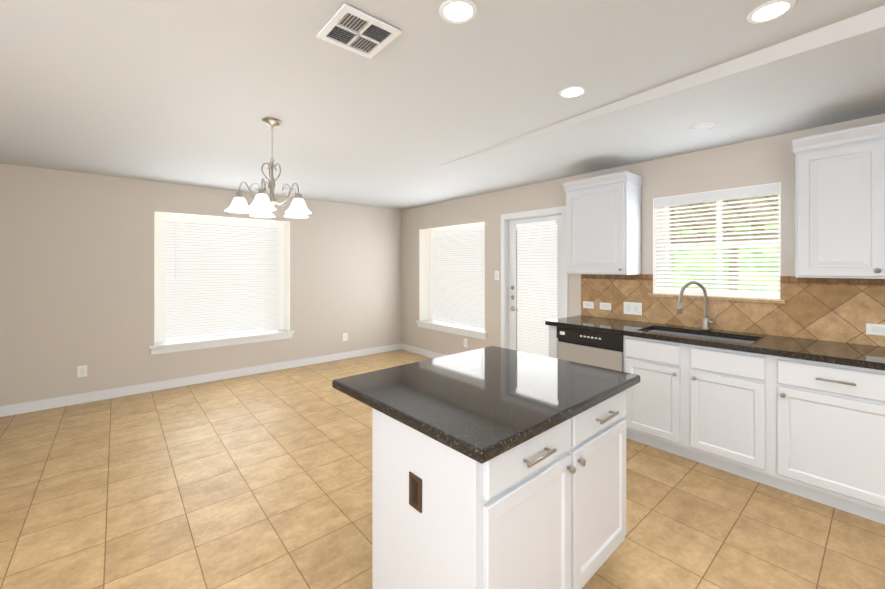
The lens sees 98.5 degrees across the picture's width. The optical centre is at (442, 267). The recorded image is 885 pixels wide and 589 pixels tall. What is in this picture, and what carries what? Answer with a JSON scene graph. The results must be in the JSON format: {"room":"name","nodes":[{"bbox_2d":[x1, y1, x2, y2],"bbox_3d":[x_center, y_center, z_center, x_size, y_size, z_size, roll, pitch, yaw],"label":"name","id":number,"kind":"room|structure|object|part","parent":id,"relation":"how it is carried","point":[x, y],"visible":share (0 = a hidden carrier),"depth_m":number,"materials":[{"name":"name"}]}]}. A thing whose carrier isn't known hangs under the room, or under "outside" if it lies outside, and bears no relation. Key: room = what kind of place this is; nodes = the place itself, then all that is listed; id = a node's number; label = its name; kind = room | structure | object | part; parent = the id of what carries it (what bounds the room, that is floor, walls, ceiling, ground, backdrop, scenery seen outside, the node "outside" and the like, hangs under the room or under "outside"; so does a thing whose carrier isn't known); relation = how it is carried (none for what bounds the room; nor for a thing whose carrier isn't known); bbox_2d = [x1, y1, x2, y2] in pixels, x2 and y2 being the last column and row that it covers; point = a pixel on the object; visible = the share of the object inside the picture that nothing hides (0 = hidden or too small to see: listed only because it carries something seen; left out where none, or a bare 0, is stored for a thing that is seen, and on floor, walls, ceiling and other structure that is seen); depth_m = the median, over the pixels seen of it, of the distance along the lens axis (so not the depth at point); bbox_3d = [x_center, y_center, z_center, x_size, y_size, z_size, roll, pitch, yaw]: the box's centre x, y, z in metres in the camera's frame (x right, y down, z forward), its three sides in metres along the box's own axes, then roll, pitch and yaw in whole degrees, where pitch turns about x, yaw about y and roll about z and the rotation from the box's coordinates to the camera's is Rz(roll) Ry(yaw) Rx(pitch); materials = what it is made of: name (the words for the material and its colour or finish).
{"room":"kitchen","nodes":[
{"label":"kitchen","id":0,"kind":"room"},
{"bbox_2d":[0,163,401,405],"bbox_3d":[-3.324,0.065,4.678,7.220,2.750,0.320,0,0,-41],"label":"wall","id":1,"kind":"structure","parent":0,"point":[76,269],"depth_m":4.27,"materials":[{"name":"beige paint"}]},
{"bbox_2d":[77,365,86,377],"bbox_3d":[-3.817,1.105,4.039,0.075,0.118,0.008,0,0,-41],"label":"electrical outlet","id":2,"kind":"object","parent":1,"relation":"attached to","point":[81,371],"visible":1,"depth_m":4.04,"materials":[{"name":"white plastic"}]},
{"bbox_2d":[0,343,400,416],"bbox_3d":[-3.204,1.390,4.561,6.550,0.100,0.014,0,0,-41],"label":"baseboard","id":3,"kind":"structure","parent":1,"relation":"attached to","point":[24,407],"depth_m":4.53,"materials":[{"name":"white wood"}]},
{"bbox_2d":[149,329,293,348],"bbox_3d":[-2.838,0.932,5.025,1.650,0.032,0.285,0,0,-41],"label":"window sill","id":4,"kind":"structure","parent":1,"relation":"attached to","point":[163,344],"depth_m":4.88,"materials":[{"name":"white"}]},
{"bbox_2d":[151,211,292,354],"bbox_3d":[-2.861,0.182,5.052,1.610,1.665,0.314,0,0,-41],"label":"window","id":5,"kind":"structure","parent":1,"relation":"in","point":[159,277],"depth_m":4.93,"materials":[{"name":"white plastic"}]},
{"bbox_2d":[165,218,276,341],"bbox_3d":[-2.907,0.154,5.106,1.320,1.519,0.058,0,0,-41],"label":"window blind","id":6,"kind":"object","parent":5,"relation":"attached to","point":[220,278],"visible":0.88,"depth_m":5.05,"materials":[{"name":"white plastic"}]},
{"bbox_3d":[-2.763,0.981,4.937,1.610,0.067,0.013,0,0,-41],"label":"window sill apron","id":7,"kind":"part","parent":5,"relation":"part of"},
{"bbox_2d":[343,333,346,340],"bbox_3d":[-1.530,1.100,5.996,0.075,0.118,0.008,0,0,-41],"label":"electrical outlet","id":8,"kind":"object","parent":1,"relation":"attached to","point":[344,336],"visible":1,"depth_m":5.99,"materials":[{"name":"white plastic"}]},
{"bbox_2d":[0,349,884,588],"bbox_3d":[-0.571,1.465,1.460,7.220,0.050,8.790,0,0,-41],"label":"floor","id":9,"kind":"structure","parent":0,"point":[259,481],"depth_m":2.28,"materials":[{"name":"tile"}]},
{"bbox_2d":[332,346,639,588],"bbox_3d":[0.222,0.979,1.796,1.140,0.922,0.930,0,0,-42],"label":"kitchen island","id":10,"kind":"object","parent":9,"relation":"on","point":[494,467],"visible":1,"depth_m":1.42,"materials":[{"name":"white wood"}]},
{"bbox_2d":[412,479,417,505],"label":"outlet","id":11,"kind":"object","parent":10,"relation":"attached to","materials":[{"name":"brown plastic"}]},
{"bbox_2d":[409,472,421,512],"bbox_3d":[-0.096,0.799,1.353,0.005,0.117,0.070,0,0,-42],"label":"outlet plate","id":12,"kind":"object","parent":10,"relation":"attached to","point":[415,478],"depth_m":1.35,"materials":[{"name":"brown plastic"}]},
{"bbox_2d":[332,346,639,463],"bbox_3d":[0.222,0.538,1.796,1.140,0.040,0.930,0,0,-42],"label":"island countertop","id":13,"kind":"structure","parent":10,"relation":"on","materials":[{"name":"stone"}]},
{"bbox_3d":[0.311,0.643,1.317,0.490,0.125,0.020,0,0,-42],"label":"drawer","id":14,"kind":"part","parent":10,"relation":"part of","materials":[{"name":"white wood"}]},
{"bbox_3d":[0.311,1.000,1.317,0.490,0.550,0.020,0,0,-42],"label":"door","id":15,"kind":"part","parent":10,"relation":"part of","materials":[{"name":"white wood"}]},
{"bbox_3d":[0.519,0.709,1.467,0.670,0.143,0.036,0,0,-42],"label":"handle","id":16,"kind":"part","parent":10,"relation":"part of","materials":[{"name":"silver metal"}]},
{"bbox_3d":[0.689,1.000,1.659,0.490,0.550,0.020,0,0,-42],"label":"door","id":17,"kind":"part","parent":10,"relation":"part of","materials":[{"name":"white wood"}]},
{"bbox_3d":[0.689,0.643,1.659,0.490,0.125,0.020,0,0,-42],"label":"drawer","id":18,"kind":"part","parent":10,"relation":"part of","materials":[{"name":"white wood"}]},
{"bbox_2d":[553,341,644,370],"bbox_3d":[1.443,1.072,3.519,0.422,0.735,0.611,0,0,-41],"label":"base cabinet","id":19,"kind":"object","parent":9,"relation":"on","point":[593,355],"depth_m":3.34,"materials":[{"name":"white metal"}]},
{"bbox_2d":[557,327,623,371],"bbox_3d":[1.441,1.002,3.517,0.428,0.876,0.610,0,0,-41],"label":"dishwasher","id":20,"kind":"object","parent":19,"relation":"in","point":[599,348],"depth_m":3.35,"materials":[{"name":"silver metal"}]},
{"bbox_2d":[557,333,640,348],"bbox_3d":[1.450,0.688,3.524,0.404,0.033,0.611,0,0,-41],"label":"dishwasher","id":21,"kind":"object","parent":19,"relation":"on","point":[581,338],"depth_m":3.29,"materials":[{"name":"black plastic"}]},
{"bbox_2d":[577,329,652,352],"bbox_3d":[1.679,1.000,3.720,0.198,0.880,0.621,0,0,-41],"label":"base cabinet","id":22,"kind":"object","parent":9,"relation":"on","point":[646,339],"depth_m":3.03,"materials":[{"name":"white"}]},
{"bbox_2d":[545,317,660,336],"bbox_3d":[1.498,0.538,3.585,0.648,0.040,0.801,0,0,-41],"label":"countertop","id":23,"kind":"structure","parent":22,"relation":"on","point":[594,324],"depth_m":3.44,"materials":[{"name":"black stone"}]},
{"bbox_2d":[677,281,716,330],"bbox_3d":[2.086,0.315,3.114,0.226,0.406,0.242,0,0,-41],"label":"faucet","id":24,"kind":"object","parent":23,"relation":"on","point":[705,323],"depth_m":3.13,"materials":[{"name":"silver metal"}]},
{"bbox_2d":[621,349,748,478],"bbox_3d":[1.996,1.110,3.027,0.618,0.660,0.805,0,0,-41],"label":"base cabinet","id":25,"kind":"object","parent":9,"relation":"on","point":[685,405],"depth_m":2.78,"materials":[{"name":"white wood"}]},
{"bbox_3d":[1.637,1.033,2.987,0.020,0.555,0.400,0,0,-41],"label":"door","id":26,"kind":"part","parent":25,"relation":"part of","materials":[{"name":"white wood"}]},
{"bbox_2d":[745,353,884,523],"bbox_3d":[2.483,1.000,2.457,0.618,0.880,0.694,0,0,-41],"label":"base cabinet","id":27,"kind":"object","parent":9,"relation":"on","point":[803,417],"depth_m":2.27,"materials":[{"name":"white wood"}]},
{"bbox_3d":[1.949,1.033,2.622,0.020,0.555,0.420,0,0,-41],"label":"door","id":28,"kind":"part","parent":27,"relation":"part of","materials":[{"name":"white wood"}]},
{"bbox_2d":[745,334,884,372],"bbox_3d":[2.862,0.538,1.991,0.648,0.040,1.895,0,0,-41],"label":"countertop","id":29,"kind":"structure","parent":27,"relation":"on","point":[801,349],"depth_m":2.37,"materials":[{"name":"black stone"}]},
{"bbox_2d":[648,330,754,342],"bbox_3d":[1.976,0.635,2.974,0.424,0.151,0.774,0,0,-41],"label":"sink","id":30,"kind":"object","parent":29,"relation":"in","point":[736,339],"depth_m":3.09,"materials":[{"name":"silver metal"}]},
{"bbox_3d":[2.293,0.660,2.219,0.020,0.150,0.520,0,0,-41],"label":"drawer","id":31,"kind":"part","parent":27,"relation":"part of","materials":[{"name":"white wood"}]},
{"bbox_3d":[2.293,1.033,2.219,0.020,0.555,0.520,0,0,-41],"label":"door","id":32,"kind":"part","parent":27,"relation":"part of","materials":[{"name":"white wood"}]},
{"bbox_2d":[0,0,884,209],"bbox_3d":[-0.571,-1.155,1.460,7.220,0.310,8.790,0,0,-41],"label":"ceiling","id":33,"kind":"structure","parent":0,"point":[428,105],"depth_m":2.17,"materials":[{"name":"grey paint"}]},
{"bbox_2d":[225,118,311,217],"bbox_3d":[-1.185,-0.687,2.635,0.554,0.636,0.540,0,0,-41],"label":"chandelier","id":34,"kind":"object","parent":33,"relation":"hanging from","point":[262,204],"visible":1,"depth_m":2.57,"materials":[{"name":"silver metal"}]},
{"bbox_3d":[-1.185,-0.417,2.635,0.554,0.096,0.540,0,0,-41],"label":"lamp shade","id":35,"kind":"part","parent":34,"relation":"part of","materials":[{"name":"white glass"}]},
{"bbox_2d":[317,3,401,58],"bbox_3d":[-0.369,-1.026,1.679,0.270,0.013,0.270,0,0,-41],"label":"ceiling vent","id":36,"kind":"object","parent":33,"relation":"in","point":[349,28],"visible":1,"depth_m":1.67,"materials":[{"name":"white metal"}]},
{"bbox_2d":[439,0,476,23],"bbox_3d":[0.064,-1.038,1.548,0.156,0.004,0.156,0,0,-41],"label":"recessed light","id":37,"kind":"object","parent":33,"relation":"in","point":[458,11],"visible":1,"depth_m":1.54,"materials":[{"name":"white plastic"}]},
{"bbox_2d":[559,86,586,97],"bbox_3d":[0.771,-1.037,2.259,0.156,0.004,0.156,0,0,-41],"label":"recessed light","id":38,"kind":"object","parent":33,"relation":"in","point":[572,91],"visible":1,"depth_m":2.25,"materials":[{"name":"white"}]},
{"bbox_2d":[689,122,715,129],"bbox_3d":[1.841,-0.997,2.701,0.156,0.004,0.156,0,0,-41],"label":"recessed light","id":39,"kind":"object","parent":33,"relation":"in","point":[703,126],"visible":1,"depth_m":2.70,"materials":[{"name":"white plastic"}]},
{"bbox_2d":[747,0,795,23],"bbox_3d":[1.357,-1.056,1.575,0.156,0.004,0.156,0,0,-41],"label":"recessed light","id":40,"kind":"object","parent":33,"relation":"in","point":[771,10],"visible":1,"depth_m":1.57,"materials":[{"name":"white plastic"}]},
{"bbox_2d":[402,114,884,354],"bbox_3d":[2.050,0.065,3.703,0.320,2.750,8.150,0,0,-41],"label":"wall","id":41,"kind":"structure","parent":0,"point":[766,160],"depth_m":3.98,"materials":[{"name":"beige paint"}]},
{"bbox_2d":[401,343,446,357],"bbox_3d":[0.025,1.390,5.814,0.014,0.100,2.268,0,0,-41],"label":"baseboard","id":42,"kind":"structure","parent":41,"relation":"attached to","point":[409,348],"depth_m":6.23,"materials":[{"name":"white wood"}]},
{"bbox_2d":[416,221,486,339],"bbox_3d":[0.196,0.182,5.827,0.335,1.605,1.570,0,0,-41],"label":"dining room window","id":43,"kind":"structure","parent":41,"relation":"in","point":[452,279],"depth_m":5.95,"materials":[{"name":"white"}]},
{"bbox_3d":[0.177,0.902,5.811,0.285,0.032,1.570,0,0,-41],"label":"sill","id":44,"kind":"part","parent":43,"relation":"part of","materials":[{"name":"white"}]},
{"bbox_3d":[0.305,0.137,5.920,0.050,1.506,1.462,0,0,-41],"label":"frame","id":45,"kind":"part","parent":43,"relation":"part of","materials":[{"name":"white plastic"}]},
{"bbox_2d":[433,227,483,328],"bbox_3d":[0.258,0.154,5.880,0.058,1.459,1.240,0,0,-41],"label":"blind","id":46,"kind":"object","parent":43,"relation":"attached to","point":[458,252],"depth_m":5.87,"materials":[{"name":"white plastic"}]},
{"bbox_2d":[464,339,467,347],"bbox_3d":[0.329,1.090,5.461,0.008,0.118,0.075,0,0,-41],"label":"electrical outlet","id":47,"kind":"object","parent":41,"relation":"attached to","point":[465,342],"visible":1,"depth_m":5.44,"materials":[{"name":"white plastic"}]},
{"bbox_2d":[495,271,498,279],"bbox_3d":[0.716,0.110,5.009,0.008,0.118,0.075,0,0,-41],"label":"light switch","id":48,"kind":"object","parent":41,"relation":"attached to","point":[496,275],"visible":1,"depth_m":5.00,"materials":[{"name":"white plastic"}]},
{"bbox_2d":[501,206,567,356],"bbox_3d":[1.196,0.380,4.689,0.336,2.120,0.960,0,0,-41],"label":"patio door","id":49,"kind":"structure","parent":41,"relation":"in","point":[534,286],"depth_m":4.60,"materials":[{"name":"white"}]},
{"bbox_3d":[0.904,0.396,4.825,0.053,0.332,0.143,0,0,-41],"label":"handle","id":50,"kind":"part","parent":49,"relation":"part of","materials":[{"name":"silver metal"}]},
{"bbox_2d":[516,220,557,356],"bbox_3d":[1.123,0.367,4.560,0.035,1.805,0.574,0,0,-41],"label":"blind","id":51,"kind":"object","parent":49,"relation":"attached to","point":[536,240],"depth_m":4.56,"materials":[{"name":"white plastic"}]},
{"bbox_2d":[562,171,642,274],"bbox_3d":[1.556,-0.393,3.740,0.358,0.925,0.634,0,0,-41],"label":"upper cabinet","id":52,"kind":"object","parent":41,"relation":"attached to","point":[603,224],"visible":1,"depth_m":3.58,"materials":[{"name":"white wood"}]},
{"bbox_3d":[1.451,-0.349,3.650,0.020,0.815,0.580,0,0,-41],"label":"door","id":53,"kind":"part","parent":52,"relation":"part of","materials":[{"name":"white wood"}]},
{"bbox_2d":[648,182,785,303],"bbox_3d":[2.358,-0.184,3.301,0.335,0.912,0.960,0,0,-41],"label":"kitchen window","id":54,"kind":"structure","parent":41,"relation":"in","point":[663,246],"depth_m":3.23,"materials":[{"name":"white"}]},
{"bbox_3d":[2.339,0.260,3.285,0.285,0.025,0.960,0,0,-41],"label":"sill","id":55,"kind":"part","parent":54,"relation":"part of","materials":[{"name":"tile"}]},
{"bbox_3d":[2.466,-0.193,3.394,0.050,0.886,0.892,0,0,-41],"label":"frame","id":56,"kind":"part","parent":54,"relation":"part of","materials":[{"name":"white plastic"}]},
{"bbox_3d":[2.466,-0.195,3.394,0.006,0.790,0.800,0,0,-41],"label":"glass","id":57,"kind":"part","parent":54,"relation":"part of","materials":[{"name":"clear glass"}]},
{"bbox_2d":[581,274,884,346],"bbox_3d":[2.611,0.293,2.794,0.010,0.450,3.440,0,0,-41],"label":"backsplash","id":58,"kind":"structure","parent":41,"relation":"attached to","point":[845,310],"depth_m":2.86,"materials":[{"name":"tile"}]},
{"bbox_2d":[583,301,593,308],"bbox_3d":[1.542,0.400,4.031,0.008,0.072,0.118,0,0,-41],"label":"electrical outlet","id":59,"kind":"object","parent":58,"relation":"attached to","point":[587,304],"visible":1,"depth_m":4.03,"materials":[{"name":"white plastic"}]},
{"bbox_2d":[600,302,610,309],"bbox_3d":[1.663,0.400,3.891,0.008,0.072,0.118,0,0,-41],"label":"electrical outlet","id":60,"kind":"object","parent":58,"relation":"attached to","point":[605,306],"visible":1,"depth_m":3.89,"materials":[{"name":"white plastic"}]},
{"bbox_2d":[624,302,641,314],"bbox_3d":[1.838,0.400,3.685,0.008,0.118,0.170,0,0,-41],"label":"electrical outlet","id":61,"kind":"object","parent":58,"relation":"attached to","point":[633,308],"visible":1,"depth_m":3.68,"materials":[{"name":"white plastic"}]},
{"bbox_2d":[866,323,884,335],"bbox_3d":[2.859,0.410,2.492,0.008,0.072,0.118,0,0,-41],"label":"electrical outlet","id":62,"kind":"object","parent":58,"relation":"attached to","point":[875,329],"visible":1,"depth_m":2.50,"materials":[{"name":"white plastic"}]},
{"bbox_2d":[792,122,884,278],"bbox_3d":[2.743,-0.392,2.354,0.358,0.925,0.824,0,0,-41],"label":"upper cabinet","id":63,"kind":"object","parent":41,"relation":"attached to","point":[840,203],"visible":1,"depth_m":2.40,"materials":[{"name":"white wood"}]},
{"bbox_3d":[2.618,0.020,2.247,0.030,0.030,0.100,0,0,-41],"label":"handle","id":64,"kind":"part","parent":63,"relation":"part of","materials":[{"name":"silver metal"}]},
{"label":"outside","id":65,"kind":"structure","parent":0,"visible":0},
{"bbox_3d":[-0.491,1.530,3.535,32.000,0.060,34.000,0,0,-41],"label":"ground","id":66,"kind":"structure","parent":65,"visible":0},
{"bbox_2d":[671,224,777,290],"bbox_3d":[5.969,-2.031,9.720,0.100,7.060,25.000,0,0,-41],"label":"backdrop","id":67,"kind":"object","parent":66,"relation":"on","point":[725,266],"depth_m":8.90,"materials":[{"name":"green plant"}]},
{"bbox_3d":[3.635,1.480,5.420,4.280,0.040,7.500,0,0,-41],"label":"patio slab","id":68,"kind":"object","parent":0,"visible":0},
{"bbox_2d":[671,195,777,289],"bbox_3d":[3.597,0.090,5.387,4.180,2.820,7.500,0,0,-41],"label":"patio cover","id":69,"kind":"object","parent":68,"relation":"on","point":[758,211],"depth_m":6.16,"materials":[{"name":"beige"}]}
]}

